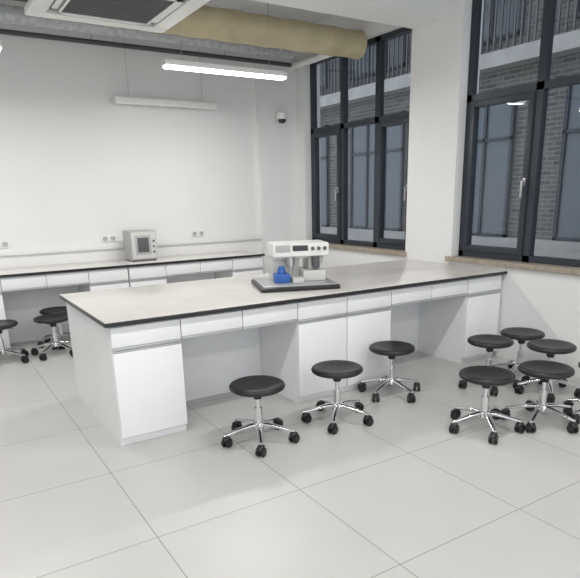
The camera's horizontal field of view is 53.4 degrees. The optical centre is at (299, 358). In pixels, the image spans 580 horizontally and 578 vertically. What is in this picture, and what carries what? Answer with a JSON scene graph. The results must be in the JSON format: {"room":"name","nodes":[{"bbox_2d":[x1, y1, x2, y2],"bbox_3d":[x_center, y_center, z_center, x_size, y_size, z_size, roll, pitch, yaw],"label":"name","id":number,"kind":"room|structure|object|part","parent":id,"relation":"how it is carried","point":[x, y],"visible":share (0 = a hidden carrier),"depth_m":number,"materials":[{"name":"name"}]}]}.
{"room":"science classroom","nodes":[
{"label":"science classroom","id":0,"kind":"room"},
{"bbox_2d":[0,0,260,268],"bbox_3d":[-3.698,-1.763,5.625,8.983,3.420,0.250,-11,19,-31],"label":"wall","id":1,"kind":"structure","parent":0,"point":[78,165],"depth_m":6.41,"materials":[{"name":"paint"}]},
{"bbox_2d":[0,241,9,247],"bbox_3d":[-3.119,-1.192,6.005,0.180,0.070,0.014,-11,19,-31],"label":"wall socket","id":2,"kind":"object","parent":1,"relation":"attached to","point":[3,244],"visible":1,"depth_m":6.02,"materials":[{"name":"white plastic"}]},
{"bbox_2d":[101,235,116,241],"bbox_3d":[-2.178,-1.376,6.584,0.180,0.070,0.014,-11,19,-31],"label":"wall socket","id":3,"kind":"object","parent":1,"relation":"attached to","point":[109,238],"visible":1,"depth_m":6.58,"materials":[{"name":"white plastic"}]},
{"bbox_2d":[0,234,261,255],"bbox_3d":[-2.600,-1.213,6.335,4.980,0.070,0.030,-11,19,-31],"label":"cable trunking","id":4,"kind":"object","parent":1,"relation":"attached to","point":[112,245],"visible":1,"depth_m":6.57,"materials":[{"name":"white plastic"}]},
{"bbox_2d":[191,230,204,236],"bbox_3d":[-1.262,-1.556,7.147,0.180,0.070,0.014,-11,19,-31],"label":"wall socket","id":5,"kind":"object","parent":1,"relation":"attached to","point":[202,232],"visible":1,"depth_m":7.14,"materials":[{"name":"white plastic"}]},
{"bbox_2d":[254,54,298,273],"bbox_3d":[-0.280,-2.381,7.544,0.553,3.420,0.070,-11,19,-31],"label":"column","id":6,"kind":"structure","parent":1,"relation":"attached to","point":[276,141],"depth_m":7.44,"materials":[{"name":"paint"}]},
{"bbox_2d":[274,110,287,123],"bbox_3d":[-0.238,-3.038,7.226,0.139,0.172,0.202,-11,19,-31],"label":"security camera","id":7,"kind":"object","parent":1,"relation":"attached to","point":[280,116],"visible":1,"depth_m":7.17,"materials":[{"name":"white plastic"}]},
{"bbox_2d":[205,0,334,23],"bbox_3d":[-0.887,-2.320,0.877,8.983,0.150,10.750,-11,19,-31],"label":"ceiling","id":8,"kind":"structure","parent":0,"point":[249,6],"depth_m":6.27,"materials":[{"name":"paint"}]},
{"bbox_2d":[24,0,209,32],"bbox_3d":[-1.172,-2.608,3.568,0.950,0.764,0.950,-11,19,-31],"label":"air conditioner","id":9,"kind":"object","parent":8,"relation":"hanging from","point":[157,16],"visible":1,"depth_m":3.77,"materials":[{"name":"white plastic"}]},
{"bbox_2d":[62,0,174,23],"bbox_3d":[-1.165,-2.254,3.670,0.572,0.020,0.556,-11,19,-31],"label":"grille","id":10,"kind":"object","parent":9,"relation":"attached to","point":[128,11],"depth_m":3.73,"materials":[{"name":"grey metal"}]},
{"bbox_2d":[0,28,291,66],"bbox_3d":[-3.224,-3.210,5.184,7.400,0.414,0.048,-11,19,-31],"label":"ceiling pipe","id":11,"kind":"object","parent":8,"relation":"hanging from","point":[91,41],"visible":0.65,"depth_m":6.12,"materials":[{"name":"metal"}]},
{"bbox_2d":[0,4,295,58],"bbox_3d":[-3.153,-3.177,4.982,7.300,0.370,0.159,-11,19,-31],"label":"flexible duct","id":12,"kind":"object","parent":8,"relation":"hanging from","point":[9,14],"visible":0.59,"depth_m":5.83,"materials":[{"name":"grey metal"}]},
{"bbox_2d":[113,38,217,109],"bbox_3d":[-1.506,-3.317,6.402,1.200,0.945,0.100,-11,19,-31],"label":"pendant lamp","id":13,"kind":"object","parent":8,"relation":"hanging from","point":[116,99],"visible":0.93,"depth_m":6.45,"materials":[{"name":"white plastic"}]},
{"bbox_2d":[114,101,216,109],"bbox_3d":[-1.497,-2.873,6.529,1.180,0.022,0.090,-11,19,-31],"label":"diffuser","id":14,"kind":"object","parent":13,"relation":"attached to","point":[179,104],"depth_m":6.53,"materials":[{"name":"white plastic"}]},
{"bbox_2d":[161,3,286,79],"bbox_3d":[-0.673,-3.046,5.220,1.240,0.850,0.100,-11,19,-31],"label":"pendant lamp","id":15,"kind":"object","parent":8,"relation":"hanging from","point":[172,64],"visible":0.98,"depth_m":5.26,"materials":[{"name":"white plastic"}]},
{"bbox_2d":[163,64,285,79],"bbox_3d":[-0.664,-2.647,5.334,1.220,0.022,0.090,-11,19,-31],"label":"diffuser","id":16,"kind":"object","parent":15,"relation":"attached to","point":[203,68],"depth_m":5.29,"materials":[{"name":"white plastic"}]},
{"bbox_2d":[101,5,366,59],"bbox_3d":[-0.527,-3.294,5.496,2.781,0.530,0.281,-11,19,-31],"label":"air duct","id":17,"kind":"object","parent":8,"relation":"hanging from","point":[207,22],"visible":0.8,"depth_m":5.57,"materials":[{"name":"fabric"}]},
{"bbox_2d":[0,335,579,577],"bbox_3d":[-0.817,1.088,1.851,8.983,0.100,10.750,-11,19,-31],"label":"floor","id":18,"kind":"structure","parent":0,"point":[401,495],"depth_m":3.04,"materials":[{"name":"tile"}]},
{"bbox_2d":[0,285,10,353],"bbox_3d":[-3.218,-0.444,5.797,0.413,0.770,0.553,-11,19,-31],"label":"base cabinet","id":19,"kind":"object","parent":18,"relation":"on","point":[5,336],"visible":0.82,"depth_m":5.69,"materials":[{"name":"white laminate"}]},
{"bbox_2d":[0,260,127,277],"bbox_3d":[-2.711,-0.928,5.999,1.692,0.030,0.578,-11,19,-31],"label":"countertop","id":20,"kind":"structure","parent":19,"relation":"on","point":[109,264],"depth_m":6.01,"materials":[{"name":"beige laminate"}]},
{"bbox_2d":[0,320,28,362],"bbox_3d":[-2.824,-0.158,5.473,0.487,0.384,0.474,7,18,28],"label":"stool","id":21,"kind":"object","parent":18,"relation":"on","point":[4,324],"visible":1,"depth_m":5.45,"materials":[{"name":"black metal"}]},
{"bbox_3d":[-2.830,-0.318,5.408,0.344,0.041,0.344,7,18,28],"label":"seat","id":22,"kind":"part","parent":21,"relation":"part of","materials":[{"name":"black leather"}]},
{"bbox_2d":[0,271,88,342],"bbox_3d":[-2.695,-0.546,6.119,0.828,0.770,0.553,-11,19,-31],"label":"drawer unit","id":23,"kind":"object","parent":18,"relation":"on","point":[24,297],"visible":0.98,"depth_m":6.22,"materials":[{"name":"laminate"}]},
{"bbox_3d":[-2.730,-0.757,5.708,0.409,0.113,0.018,-11,19,-31],"label":"drawer","id":24,"kind":"part","parent":23,"relation":"part of","materials":[{"name":"white laminate"}]},
{"bbox_3d":[-2.729,-0.694,5.727,0.406,0.015,0.015,-11,19,-31],"label":"handle","id":25,"kind":"part","parent":23,"relation":"part of","materials":[{"name":"metal"}]},
{"bbox_3d":[-2.382,-0.826,5.922,0.409,0.113,0.018,-11,19,-31],"label":"drawer","id":26,"kind":"part","parent":23,"relation":"part of","materials":[{"name":"white laminate"}]},
{"bbox_3d":[-2.381,-0.762,5.941,0.406,0.015,0.015,-11,19,-31],"label":"handle","id":27,"kind":"part","parent":23,"relation":"part of","materials":[{"name":"metal"}]},
{"bbox_2d":[31,313,72,360],"bbox_3d":[-2.415,-0.237,5.719,0.474,0.384,0.487,-16,22,-42],"label":"stool","id":28,"kind":"object","parent":18,"relation":"on","point":[52,319],"visible":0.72,"depth_m":5.67,"materials":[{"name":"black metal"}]},
{"bbox_3d":[-2.427,-0.397,5.656,0.344,0.041,0.344,-16,22,-42],"label":"seat","id":29,"kind":"part","parent":28,"relation":"part of","materials":[{"name":"black leather"}]},
{"bbox_2d":[37,306,69,348],"bbox_3d":[-2.542,-0.345,6.108,0.487,0.384,0.474,2,16,11],"label":"stool","id":30,"kind":"object","parent":18,"relation":"on","point":[58,309],"visible":0.52,"depth_m":6.04,"materials":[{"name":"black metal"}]},
{"bbox_3d":[-2.543,-0.505,6.042,0.344,0.041,0.344,2,16,11],"label":"seat","id":31,"kind":"part","parent":30,"relation":"part of","materials":[{"name":"black leather"}]},
{"bbox_2d":[66,303,97,417],"bbox_3d":[-1.416,-0.057,4.317,0.432,0.770,0.603,-11,19,-31],"label":"base cabinet","id":32,"kind":"object","parent":18,"relation":"on","point":[78,334],"visible":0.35,"depth_m":4.17,"materials":[{"name":"white laminate"}]},
{"bbox_2d":[79,267,128,291],"bbox_3d":[-2.172,-0.649,6.441,0.413,0.770,0.553,-11,19,-31],"label":"base cabinet","id":33,"kind":"object","parent":18,"relation":"on","point":[114,278],"visible":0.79,"depth_m":6.14,"materials":[{"name":"white laminate"}]},
{"bbox_3d":[-2.033,-0.889,6.138,0.408,0.123,0.018,-11,19,-31],"label":"drawer","id":34,"kind":"part","parent":33,"relation":"part of","materials":[{"name":"white laminate"}]},
{"bbox_3d":[-2.032,-0.821,6.158,0.405,0.016,0.015,-11,19,-31],"label":"handle","id":35,"kind":"part","parent":33,"relation":"part of","materials":[{"name":"metal"}]},
{"bbox_3d":[-2.026,-0.537,6.239,0.408,0.540,0.018,-11,19,-31],"label":"door","id":36,"kind":"part","parent":33,"relation":"part of","materials":[{"name":"white laminate"}]},
{"bbox_3d":[-2.032,-0.803,6.164,0.405,0.010,0.013,-11,19,-31],"label":"handle","id":37,"kind":"part","parent":33,"relation":"part of","materials":[{"name":"metal"}]},
{"bbox_2d":[85,315,187,445],"bbox_3d":[-1.081,0.079,3.816,0.432,0.770,0.603,-11,19,-31],"label":"base cabinet","id":38,"kind":"object","parent":18,"relation":"on","point":[138,373],"visible":0.98,"depth_m":3.58,"materials":[{"name":"white laminate"}]},
{"bbox_3d":[-0.929,-0.156,3.493,0.427,0.123,0.018,-11,19,-31],"label":"drawer","id":39,"kind":"part","parent":38,"relation":"part of","materials":[{"name":"white laminate"}]},
{"bbox_3d":[-0.928,-0.087,3.513,0.424,0.016,0.015,-11,19,-31],"label":"handle","id":40,"kind":"part","parent":38,"relation":"part of","materials":[{"name":"metal"}]},
{"bbox_3d":[-0.928,-0.070,3.519,0.424,0.010,0.013,-11,19,-31],"label":"handle","id":41,"kind":"part","parent":38,"relation":"part of","materials":[{"name":"metal"}]},
{"bbox_3d":[-0.922,0.197,3.594,0.427,0.540,0.018,-11,19,-31],"label":"door","id":42,"kind":"part","parent":38,"relation":"part of","materials":[{"name":"white laminate"}]},
{"bbox_2d":[59,259,506,327],"bbox_3d":[0.017,-0.623,4.737,3.531,0.030,1.280,-11,19,-31],"label":"countertop","id":43,"kind":"structure","parent":38,"relation":"on","point":[108,308],"depth_m":4.28,"materials":[{"name":"grey stone"}]},
{"bbox_2d":[251,240,339,292],"bbox_3d":[-0.047,-0.733,4.467,0.600,0.332,0.528,-5,16,-12],"label":"instrument","id":44,"kind":"object","parent":43,"relation":"on","point":[285,272],"visible":1,"depth_m":4.41,"materials":[{"name":"white plastic"}]},
{"bbox_3d":[-0.127,-0.831,4.355,0.114,0.052,0.005,-5,16,-12],"label":"control panel","id":45,"kind":"part","parent":44,"relation":"part of","materials":[{"name":"white plastic"}]},
{"bbox_2d":[251,277,339,292],"bbox_3d":[-0.044,-0.593,4.507,0.739,0.042,0.696,-11,19,-31],"label":"tray","id":46,"kind":"object","parent":44,"relation":"attached to","point":[264,285],"depth_m":4.32,"materials":[{"name":"black plastic"}]},
{"bbox_2d":[127,264,166,286],"bbox_3d":[-1.815,-0.719,6.660,0.413,0.770,0.553,-11,19,-31],"label":"base cabinet","id":47,"kind":"object","parent":18,"relation":"on","point":[150,274],"visible":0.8,"depth_m":6.35,"materials":[{"name":"white laminate"}]},
{"bbox_3d":[-1.676,-0.959,6.358,0.408,0.123,0.018,-11,19,-31],"label":"drawer","id":48,"kind":"part","parent":47,"relation":"part of","materials":[{"name":"white laminate"}]},
{"bbox_3d":[-1.675,-0.891,6.378,0.405,0.016,0.015,-11,19,-31],"label":"handle","id":49,"kind":"part","parent":47,"relation":"part of","materials":[{"name":"metal"}]},
{"bbox_3d":[-1.675,-0.874,6.384,0.405,0.010,0.013,-11,19,-31],"label":"handle","id":50,"kind":"part","parent":47,"relation":"part of","materials":[{"name":"metal"}]},
{"bbox_3d":[-1.669,-0.607,6.458,0.408,0.540,0.018,-11,19,-31],"label":"door","id":51,"kind":"part","parent":47,"relation":"part of","materials":[{"name":"white laminate"}]},
{"bbox_2d":[114,250,264,266],"bbox_3d":[-1.289,-1.206,6.873,1.684,0.030,0.578,-11,19,-31],"label":"countertop","id":52,"kind":"structure","parent":47,"relation":"on","point":[242,253],"depth_m":6.75,"materials":[{"name":"grey stone"}]},
{"bbox_2d":[122,229,157,261],"bbox_3d":[-1.805,-1.290,6.537,0.300,0.335,0.290,-11,19,-31],"label":"instrument","id":53,"kind":"object","parent":52,"relation":"on","point":[141,244],"visible":1,"depth_m":6.43,"materials":[{"name":"white plastic"}]},
{"bbox_3d":[-1.735,-1.269,6.430,0.280,0.290,0.013,-11,19,-31],"label":"frame","id":54,"kind":"part","parent":53,"relation":"part of","materials":[{"name":"white plastic"}]},
{"bbox_2d":[165,259,232,282],"bbox_3d":[-1.292,-0.821,6.982,0.828,0.770,0.553,-11,19,-31],"label":"drawer unit","id":55,"kind":"object","parent":18,"relation":"on","point":[199,270],"visible":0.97,"depth_m":6.75,"materials":[{"name":"laminate"}]},
{"bbox_3d":[-1.327,-1.032,6.571,0.409,0.113,0.018,-11,19,-31],"label":"drawer","id":56,"kind":"part","parent":55,"relation":"part of","materials":[{"name":"white laminate"}]},
{"bbox_3d":[-1.326,-0.969,6.590,0.406,0.015,0.015,-11,19,-31],"label":"handle","id":57,"kind":"part","parent":55,"relation":"part of","materials":[{"name":"metal"}]},
{"bbox_3d":[-1.431,-0.816,7.210,0.828,0.640,0.025,-11,19,-31],"label":"modesty panel","id":58,"kind":"part","parent":55,"relation":"part of","materials":[{"name":"white laminate"}]},
{"bbox_3d":[-0.979,-1.101,6.785,0.409,0.113,0.018,-11,19,-31],"label":"drawer","id":59,"kind":"part","parent":55,"relation":"part of","materials":[{"name":"white laminate"}]},
{"bbox_3d":[-0.978,-1.037,6.804,0.406,0.015,0.015,-11,19,-31],"label":"handle","id":60,"kind":"part","parent":55,"relation":"part of","materials":[{"name":"metal"}]},
{"bbox_2d":[179,302,297,400],"bbox_3d":[-0.534,-0.028,4.152,0.866,0.770,0.603,-11,19,-31],"label":"drawer unit","id":61,"kind":"object","parent":18,"relation":"on","point":[219,349],"visible":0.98,"depth_m":4.36,"materials":[{"name":"laminate"}]},
{"bbox_3d":[-0.564,-0.232,3.716,0.428,0.113,0.018,-11,19,-31],"label":"drawer","id":62,"kind":"part","parent":61,"relation":"part of","materials":[{"name":"white laminate"}]},
{"bbox_3d":[-0.563,-0.169,3.735,0.425,0.015,0.015,-11,19,-31],"label":"handle","id":63,"kind":"part","parent":61,"relation":"part of","materials":[{"name":"laminate"}]},
{"bbox_3d":[-0.687,-0.028,4.400,0.866,0.640,0.025,-11,19,-31],"label":"modesty panel","id":64,"kind":"part","parent":61,"relation":"part of","materials":[{"name":"white laminate"}]},
{"bbox_3d":[-0.200,-0.304,3.940,0.428,0.113,0.018,-11,19,-31],"label":"drawer","id":65,"kind":"part","parent":61,"relation":"part of","materials":[{"name":"white laminate"}]},
{"bbox_3d":[-0.199,-0.240,3.959,0.425,0.015,0.015,-11,19,-31],"label":"handle","id":66,"kind":"part","parent":61,"relation":"part of","materials":[{"name":"laminate"}]},
{"bbox_2d":[215,256,262,278],"bbox_3d":[-0.769,-0.924,7.304,0.413,0.770,0.553,-11,19,-31],"label":"base cabinet","id":67,"kind":"object","parent":18,"relation":"on","point":[245,266],"visible":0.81,"depth_m":7.01,"materials":[{"name":"white laminate"}]},
{"bbox_3d":[-0.630,-1.164,7.001,0.408,0.123,0.018,-11,19,-31],"label":"drawer","id":68,"kind":"part","parent":67,"relation":"part of","materials":[{"name":"white laminate"}]},
{"bbox_3d":[-0.629,-1.096,7.021,0.405,0.016,0.015,-11,19,-31],"label":"handle","id":69,"kind":"part","parent":67,"relation":"part of","materials":[{"name":"metal"}]},
{"bbox_3d":[-0.623,-0.812,7.102,0.408,0.540,0.018,-11,19,-31],"label":"door","id":70,"kind":"part","parent":67,"relation":"part of","materials":[{"name":"white laminate"}]},
{"bbox_2d":[221,375,299,456],"bbox_3d":[-0.254,0.325,3.598,0.487,0.384,0.474,7,18,28],"label":"stool","id":71,"kind":"object","parent":18,"relation":"on","point":[257,387],"visible":1,"depth_m":3.55,"materials":[{"name":"black leather"}]},
{"bbox_3d":[-0.261,0.166,3.533,0.344,0.041,0.344,7,18,28],"label":"seat","id":72,"kind":"part","parent":71,"relation":"part of","materials":[{"name":"black leather"}]},
{"bbox_2d":[259,296,346,402],"bbox_3d":[0.013,-0.136,4.489,0.432,0.770,0.603,-11,19,-31],"label":"base cabinet","id":73,"kind":"object","parent":18,"relation":"on","point":[289,351],"visible":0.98,"depth_m":4.25,"materials":[{"name":"white laminate"}]},
{"bbox_3d":[0.166,-0.302,4.186,0.424,0.016,0.015,-11,19,-31],"label":"handle","id":74,"kind":"part","parent":73,"relation":"part of","materials":[{"name":"laminate"}]},
{"bbox_3d":[0.165,-0.370,4.166,0.427,0.123,0.018,-11,19,-31],"label":"drawer","id":75,"kind":"part","parent":73,"relation":"part of","materials":[{"name":"white laminate"}]},
{"bbox_3d":[0.172,-0.018,4.267,0.427,0.540,0.018,-11,19,-31],"label":"door","id":76,"kind":"part","parent":73,"relation":"part of","materials":[{"name":"white laminate"}]},
{"bbox_3d":[0.166,-0.285,4.192,0.424,0.010,0.013,-11,19,-31],"label":"handle","id":77,"kind":"part","parent":73,"relation":"part of","materials":[{"name":"laminate"}]},
{"bbox_2d":[301,360,373,433],"bbox_3d":[0.261,0.229,3.898,0.474,0.384,0.487,-16,22,-42],"label":"stool","id":78,"kind":"object","parent":18,"relation":"on","point":[336,370],"visible":1,"depth_m":3.85,"materials":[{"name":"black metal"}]},
{"bbox_3d":[0.249,0.069,3.835,0.344,0.041,0.344,-16,22,-42],"label":"seat","id":79,"kind":"part","parent":78,"relation":"part of","materials":[{"name":"black leather"}]},
{"bbox_2d":[344,290,390,391],"bbox_3d":[0.377,-0.207,4.713,0.432,0.770,0.603,-11,19,-31],"label":"base cabinet","id":80,"kind":"object","parent":18,"relation":"on","point":[368,315],"visible":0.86,"depth_m":4.45,"materials":[{"name":"white laminate"}]},
{"bbox_3d":[0.531,-0.356,4.416,0.424,0.010,0.013,-11,19,-31],"label":"handle","id":81,"kind":"part","parent":80,"relation":"part of","materials":[{"name":"metal"}]},
{"bbox_3d":[0.531,-0.373,4.410,0.424,0.016,0.015,-11,19,-31],"label":"handle","id":82,"kind":"part","parent":80,"relation":"part of","materials":[{"name":"metal"}]},
{"bbox_3d":[0.530,-0.442,4.390,0.427,0.123,0.018,-11,19,-31],"label":"drawer","id":83,"kind":"part","parent":80,"relation":"part of","materials":[{"name":"white laminate"}]},
{"bbox_3d":[0.537,-0.090,4.491,0.427,0.540,0.018,-11,19,-31],"label":"door","id":84,"kind":"part","parent":80,"relation":"part of","materials":[{"name":"white laminate"}]},
{"bbox_2d":[358,341,419,402],"bbox_3d":[0.690,0.080,4.389,0.487,0.384,0.474,0,16,3],"label":"stool","id":85,"kind":"object","parent":18,"relation":"on","point":[391,349],"visible":1,"depth_m":4.33,"materials":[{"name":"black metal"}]},
{"bbox_3d":[0.692,-0.080,4.325,0.344,0.041,0.344,0,16,3],"label":"seat","id":86,"kind":"part","parent":85,"relation":"part of","materials":[{"name":"black leather"}]},
{"bbox_2d":[390,279,467,351],"bbox_3d":[0.924,-0.314,5.050,0.866,0.770,0.603,-11,19,-31],"label":"drawer unit","id":87,"kind":"object","parent":18,"relation":"on","point":[405,302],"visible":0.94,"depth_m":4.91,"materials":[{"name":"laminate"}]},
{"bbox_3d":[0.772,-0.315,5.298,0.866,0.640,0.025,-11,19,-31],"label":"modesty panel","id":88,"kind":"part","parent":87,"relation":"part of","materials":[{"name":"white laminate"}]},
{"bbox_3d":[0.896,-0.455,4.632,0.425,0.015,0.015,-11,19,-31],"label":"handle","id":89,"kind":"part","parent":87,"relation":"part of","materials":[{"name":"metal"}]},
{"bbox_3d":[0.895,-0.518,4.614,0.428,0.113,0.018,-11,19,-31],"label":"drawer","id":90,"kind":"part","parent":87,"relation":"part of","materials":[{"name":"white laminate"}]},
{"bbox_3d":[1.260,-0.526,4.856,0.425,0.015,0.015,-11,19,-31],"label":"handle","id":91,"kind":"part","parent":87,"relation":"part of","materials":[{"name":"metal"}]},
{"bbox_3d":[1.259,-0.590,4.837,0.428,0.113,0.018,-11,19,-31],"label":"drawer","id":92,"kind":"part","parent":87,"relation":"part of","materials":[{"name":"white laminate"}]},
{"bbox_2d":[418,275,501,363],"bbox_3d":[1.472,-0.422,5.386,0.432,0.770,0.603,-11,19,-31],"label":"base cabinet","id":93,"kind":"object","parent":18,"relation":"on","point":[446,325],"visible":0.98,"depth_m":5.18,"materials":[{"name":"white laminate"}]},
{"bbox_3d":[1.631,-0.304,5.164,0.427,0.540,0.018,-11,19,-31],"label":"door","id":94,"kind":"part","parent":93,"relation":"part of","materials":[{"name":"white laminate"}]},
{"bbox_3d":[1.625,-0.571,5.089,0.424,0.010,0.013,-11,19,-31],"label":"handle","id":95,"kind":"part","parent":93,"relation":"part of","materials":[{"name":"metal"}]},
{"bbox_3d":[1.625,-0.588,5.083,0.424,0.016,0.015,-11,19,-31],"label":"handle","id":96,"kind":"part","parent":93,"relation":"part of","materials":[{"name":"metal"}]},
{"bbox_3d":[1.624,-0.657,5.063,0.427,0.123,0.018,-11,19,-31],"label":"drawer","id":97,"kind":"part","parent":93,"relation":"part of","materials":[{"name":"white laminate"}]},
{"bbox_2d":[449,365,525,443],"bbox_3d":[1.193,0.264,3.707,0.487,0.384,0.474,11,20,36],"label":"stool","id":98,"kind":"object","parent":18,"relation":"on","point":[486,376],"visible":1,"depth_m":3.66,"materials":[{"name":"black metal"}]},
{"bbox_3d":[1.183,0.105,3.643,0.344,0.041,0.344,11,20,36],"label":"seat","id":99,"kind":"part","parent":98,"relation":"part of","materials":[{"name":"black leather"}]},
{"bbox_2d":[458,334,520,395],"bbox_3d":[1.487,0.024,4.528,0.487,0.384,0.474,12,21,38],"label":"stool","id":100,"kind":"object","parent":18,"relation":"on","point":[491,342],"visible":0.52,"depth_m":4.45,"materials":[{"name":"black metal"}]},
{"bbox_3d":[1.476,-0.136,4.464,0.344,0.041,0.344,12,21,38],"label":"seat","id":101,"kind":"part","parent":100,"relation":"part of","materials":[{"name":"black leather"}]},
{"bbox_2d":[492,327,544,383],"bbox_3d":[1.805,-0.044,4.744,0.487,0.384,0.474,0,16,4],"label":"stool","id":102,"kind":"object","parent":18,"relation":"on","point":[521,334],"visible":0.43,"depth_m":4.69,"materials":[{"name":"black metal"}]},
{"bbox_3d":[1.807,-0.204,4.678,0.344,0.041,0.344,0,16,4],"label":"seat","id":103,"kind":"part","parent":102,"relation":"part of","materials":[{"name":"black leather"}]},
{"bbox_2d":[501,360,578,432],"bbox_3d":[1.593,0.230,3.801,0.487,0.384,0.474,-1,16,1],"label":"stool","id":104,"kind":"object","parent":18,"relation":"on","point":[545,370],"visible":0.99,"depth_m":3.74,"materials":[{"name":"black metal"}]},
{"bbox_3d":[1.595,0.070,3.736,0.344,0.041,0.344,-1,16,1],"label":"seat","id":105,"kind":"part","parent":104,"relation":"part of","materials":[{"name":"black leather"}]},
{"bbox_2d":[514,339,579,402],"bbox_3d":[1.884,0.068,4.345,0.474,0.384,0.487,-13,20,-37],"label":"stool","id":106,"kind":"object","parent":18,"relation":"on","point":[551,347],"visible":0.77,"depth_m":4.27,"materials":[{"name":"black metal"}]},
{"bbox_3d":[1.871,-0.045,4.296,0.140,0.060,0.110,-13,20,-37],"label":"seat mount","id":107,"kind":"part","parent":106,"relation":"part of","materials":[{"name":"black plastic"}]},
{"bbox_3d":[1.870,-0.092,4.283,0.344,0.041,0.344,-13,20,-37],"label":"seat","id":108,"kind":"part","parent":106,"relation":"part of","materials":[{"name":"black leather"}]},
{"bbox_2d":[563,362,579,423],"bbox_3d":[2.015,0.214,3.825,0.487,0.384,0.474,10,19,33],"label":"stool","id":109,"kind":"object","parent":18,"relation":"on","point":[575,415],"visible":0.7,"depth_m":3.83,"materials":[{"name":"silver metal"}]},
{"bbox_2d":[295,0,579,377],"bbox_3d":[2.884,-1.296,3.523,0.250,3.420,10.500,-11,19,-31],"label":"wall","id":110,"kind":"structure","parent":0,"point":[547,302],"depth_m":5.53,"materials":[{"name":"paint"}]},
{"bbox_2d":[253,0,447,28],"bbox_3d":[-2.442,-2.613,3.070,8.733,0.430,0.400,-11,19,-31],"label":"beam","id":111,"kind":"structure","parent":110,"relation":"attached to","point":[412,14],"depth_m":5.00,"materials":[{"name":"paint"}]},
{"bbox_2d":[310,27,411,249],"bbox_3d":[0.673,-2.445,6.708,0.125,2.215,1.930,-11,19,-31],"label":"window","id":112,"kind":"structure","parent":110,"relation":"in","point":[381,122],"depth_m":6.75,"materials":[{"name":"metal"}]},
{"bbox_2d":[289,54,332,70],"bbox_3d":[0.196,-3.555,6.815,0.080,0.080,1.110,-11,19,-31],"label":"roller blind","id":113,"kind":"object","parent":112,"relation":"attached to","point":[318,57],"visible":0.58,"depth_m":6.91,"materials":[{"name":"white plastic"}]},
{"bbox_3d":[0.359,-2.198,7.331,0.070,1.300,0.580,-11,19,-31],"label":"sash","id":114,"kind":"part","parent":112,"relation":"part of","materials":[{"name":"metal"}]},
{"bbox_3d":[0.455,-2.037,7.115,0.045,0.165,0.028,-11,19,-31],"label":"handle","id":115,"kind":"part","parent":112,"relation":"part of","materials":[{"name":"metal"}]},
{"bbox_3d":[1.045,-1.919,6.305,0.070,1.300,0.530,-11,19,-31],"label":"sash","id":116,"kind":"part","parent":112,"relation":"part of","materials":[{"name":"metal"}]},
{"bbox_3d":[1.127,-1.763,6.109,0.045,0.165,0.028,-11,19,-31],"label":"handle","id":117,"kind":"part","parent":112,"relation":"part of","materials":[{"name":"metal"}]},
{"bbox_2d":[329,243,406,255],"bbox_3d":[0.636,-1.352,7.000,0.155,0.045,2.000,-11,19,-31],"label":"trim","id":118,"kind":"structure","parent":110,"relation":"attached to","point":[331,245],"depth_m":6.64,"materials":[{"name":"brown stone"}]},
{"bbox_2d":[445,256,579,275],"bbox_3d":[2.227,-0.705,4.620,0.155,0.045,2.710,-11,19,-31],"label":"trim","id":119,"kind":"structure","parent":110,"relation":"attached to","point":[569,270],"depth_m":5.01,"materials":[{"name":"brown stone"}]},
{"bbox_2d":[458,0,579,266],"bbox_3d":[2.254,-1.882,4.317,0.125,2.385,2.610,-11,19,-31],"label":"window","id":120,"kind":"structure","parent":110,"relation":"in","point":[537,93],"depth_m":4.99,"materials":[{"name":"metal"}]},
{"bbox_3d":[1.785,-1.637,5.192,0.070,1.340,0.680,-11,19,-31],"label":"sash","id":121,"kind":"part","parent":120,"relation":"part of","materials":[{"name":"metal"}]},
{"bbox_3d":[1.908,-1.464,4.936,0.045,0.165,0.028,-11,19,-31],"label":"handle","id":122,"kind":"part","parent":120,"relation":"part of","materials":[{"name":"metal"}]},
{"label":"outside","id":123,"kind":"structure","parent":0,"visible":0},
{"bbox_3d":[8.225,-3.582,19.729,26.207,0.100,42.000,-11,19,-31],"label":"ground","id":124,"kind":"structure","parent":123,"visible":0},
{"bbox_2d":[320,0,579,259],"bbox_3d":[1.723,-6.660,13.311,0.750,9.600,32.000,-11,19,-31],"label":"facade","id":125,"kind":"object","parent":124,"relation":"on","point":[511,29],"visible":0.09,"depth_m":10.77,"materials":[{"name":"brick"}]},
{"bbox_3d":[1.460,-6.739,13.114,0.070,0.970,32.000,-11,19,-31],"label":"railing","id":126,"kind":"part","parent":125,"relation":"part of","materials":[{"name":"metal"}]}
]}

